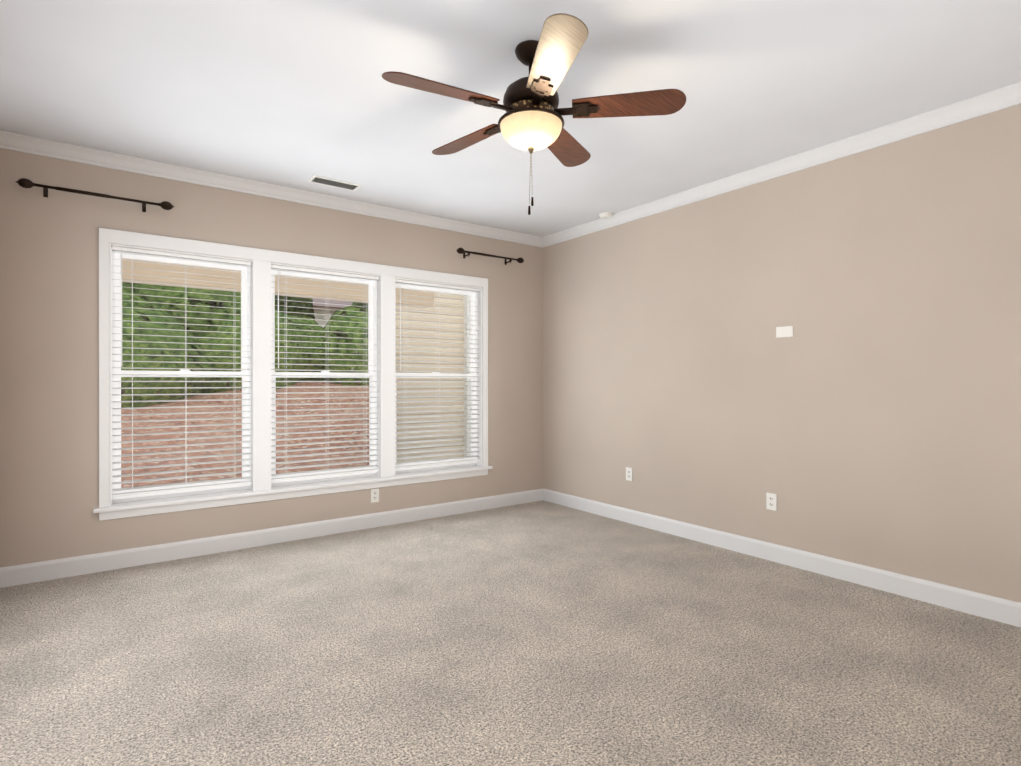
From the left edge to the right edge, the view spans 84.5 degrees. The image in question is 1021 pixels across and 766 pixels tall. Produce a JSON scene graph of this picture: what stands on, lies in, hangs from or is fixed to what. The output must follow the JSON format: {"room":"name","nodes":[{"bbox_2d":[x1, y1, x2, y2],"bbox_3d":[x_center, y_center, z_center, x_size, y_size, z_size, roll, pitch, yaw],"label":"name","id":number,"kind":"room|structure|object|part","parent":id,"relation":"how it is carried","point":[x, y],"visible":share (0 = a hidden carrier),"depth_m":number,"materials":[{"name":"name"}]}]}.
{"room":"empty living room","nodes":[
{"label":"empty living room","id":0,"kind":"room"},
{"bbox_2d":[0,148,542,567],"bbox_3d":[-1.444,-0.136,4.694,4.630,2.740,0.150,0,0,-36],"label":"wall","id":1,"kind":"structure","parent":0,"point":[49,373],"depth_m":3.76,"materials":[{"name":"paint"}]},
{"bbox_2d":[15,178,173,211],"bbox_3d":[-2.657,-1.201,3.637,0.822,0.074,0.114,0,0,-36],"label":"curtain rod","id":2,"kind":"object","parent":1,"relation":"attached to","point":[28,183],"visible":1,"depth_m":3.56,"materials":[{"name":"brown metal"}]},
{"bbox_2d":[0,489,542,587],"bbox_3d":[-1.396,1.174,4.630,4.330,0.120,0.015,0,0,-36],"label":"baseboard","id":3,"kind":"structure","parent":1,"relation":"attached to","point":[15,575],"depth_m":4.15,"materials":[{"name":"white wood"}]},
{"bbox_2d":[0,130,542,247],"bbox_3d":[-1.379,-1.464,4.601,4.330,0.085,0.072,0,0,-36],"label":"crown molding","id":4,"kind":"structure","parent":1,"relation":"attached to","point":[52,149],"depth_m":4.12,"materials":[{"name":"white wood"}]},
{"bbox_2d":[93,228,492,520],"bbox_3d":[-1.492,-0.059,4.628,3.125,1.915,0.200,0,0,-36],"label":"window unit","id":5,"kind":"structure","parent":1,"relation":"in","point":[260,479],"depth_m":4.30,"materials":[{"name":"white wood"}]},
{"bbox_2d":[112,246,250,497],"bbox_3d":[-2.312,-0.074,4.002,0.856,1.674,0.070,0,0,-36],"label":"blind","id":6,"kind":"object","parent":5,"relation":"attached to","point":[117,492],"depth_m":3.98,"materials":[{"name":"white plastic"}]},
{"bbox_2d":[271,265,378,481],"bbox_3d":[-1.499,-0.075,4.599,0.878,1.674,0.070,0,0,-36],"label":"blind","id":7,"kind":"object","parent":5,"relation":"attached to","point":[373,468],"depth_m":4.61,"materials":[{"name":"white plastic"}]},
{"bbox_2d":[396,279,479,468],"bbox_3d":[-0.666,-0.077,5.211,0.896,1.674,0.070,0,0,-36],"label":"blind","id":8,"kind":"object","parent":5,"relation":"attached to","point":[474,458],"depth_m":5.24,"materials":[{"name":"white plastic"}]},
{"bbox_2d":[371,488,378,502],"bbox_3d":[-1.160,0.963,4.807,0.072,0.115,0.009,0,0,-36],"label":"electrical outlet","id":9,"kind":"object","parent":1,"relation":"attached to","point":[374,495],"visible":1,"depth_m":4.80,"materials":[{"name":"white plastic"}]},
{"bbox_2d":[457,248,523,264],"bbox_3d":[-0.198,-1.220,5.443,0.790,0.074,0.114,0,0,-36],"label":"curtain rod","id":10,"kind":"object","parent":1,"relation":"attached to","point":[463,252],"visible":1,"depth_m":5.38,"materials":[{"name":"brown metal"}]},
{"bbox_2d":[0,500,1020,765],"bbox_3d":[0.124,1.298,2.561,4.630,0.120,5.450,0,0,-36],"label":"floor","id":11,"kind":"structure","parent":0,"point":[542,632],"depth_m":2.52,"materials":[{"name":"carpet"}]},
{"bbox_2d":[0,0,1020,236],"bbox_3d":[0.124,-1.562,2.554,4.630,0.120,5.450,0,0,-36],"label":"ceiling","id":12,"kind":"structure","parent":0,"point":[297,94],"depth_m":2.82,"materials":[{"name":"paint"}]},
{"bbox_2d":[308,175,361,190],"bbox_3d":[-1.322,-1.500,4.228,0.360,0.010,0.150,0,0,-36],"label":"ceiling vent","id":13,"kind":"object","parent":12,"relation":"in","point":[316,179],"visible":1,"depth_m":4.22,"materials":[{"name":"white metal"}]},
{"bbox_2d":[382,13,685,214],"bbox_3d":[0.052,-1.129,2.534,1.277,0.745,1.278,0,0,-36],"label":"ceiling fan","id":14,"kind":"object","parent":12,"relation":"hanging from","point":[531,120],"visible":1,"depth_m":2.43,"materials":[{"name":"brown wood"}]},
{"bbox_3d":[0.092,-1.330,2.528,0.300,0.343,0.300,0,0,-36],"label":"motor","id":15,"kind":"part","parent":14,"relation":"part of","materials":[{"name":"brown metal"}]},
{"bbox_3d":[0.092,-1.114,2.529,0.280,0.100,0.280,0,0,-36],"label":"globe","id":16,"kind":"part","parent":14,"relation":"part of","materials":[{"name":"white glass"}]},
{"bbox_2d":[599,212,612,218],"bbox_3d":[0.850,-1.490,5.004,0.124,0.034,0.124,0,0,-36],"label":"smoke detector","id":17,"kind":"object","parent":12,"relation":"attached to","point":[604,215],"visible":1,"depth_m":4.97,"materials":[{"name":"white plastic"}]},
{"bbox_2d":[543,104,1020,602],"bbox_3d":[1.974,-0.135,3.822,0.150,2.740,5.300,0,0,-36],"label":"wall","id":18,"kind":"structure","parent":0,"point":[868,413],"depth_m":3.63,"materials":[{"name":"paint"}]},
{"bbox_2d":[626,467,631,480],"bbox_3d":[1.046,0.803,4.955,0.009,0.115,0.072,0,0,-36],"label":"electrical outlet","id":19,"kind":"object","parent":18,"relation":"attached to","point":[629,473],"visible":1,"depth_m":4.95,"materials":[{"name":"white plastic"}]},
{"bbox_2d":[766,493,776,510],"bbox_3d":[1.815,0.825,3.907,0.009,0.115,0.072,0,0,-36],"label":"electrical outlet","id":20,"kind":"object","parent":18,"relation":"attached to","point":[771,501],"visible":1,"depth_m":3.90,"materials":[{"name":"white plastic"}]},
{"bbox_2d":[542,82,1020,247],"bbox_3d":[1.840,-1.462,3.814,0.072,0.085,5.150,0,0,-36],"label":"crown molding","id":21,"kind":"structure","parent":18,"relation":"attached to","point":[1008,96],"depth_m":3.59,"materials":[{"name":"white wood"}]},
{"bbox_2d":[543,488,1020,626],"bbox_3d":[1.863,1.175,3.837,0.015,0.120,5.150,0,0,-36],"label":"baseboard","id":22,"kind":"structure","parent":18,"relation":"attached to","point":[1006,611],"depth_m":3.62,"materials":[{"name":"white wood"}]},
{"bbox_2d":[776,326,792,337],"bbox_3d":[1.869,-0.349,3.832,0.008,0.072,0.115,0,0,-36],"label":"switch plate","id":23,"kind":"object","parent":18,"relation":"attached to","point":[785,331],"visible":1,"depth_m":3.83,"materials":[{"name":"white plastic"}]},
{"label":"outside","id":24,"kind":"structure","parent":0,"visible":0},
{"bbox_2d":[113,258,470,503],"bbox_3d":[-10.761,-5.111,22.840,70.000,13.509,40.150,0,0,-36],"label":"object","id":25,"kind":"structure","parent":24,"point":[214,279],"depth_m":10.05,"materials":[{"name":"multicoloured"}]}
]}

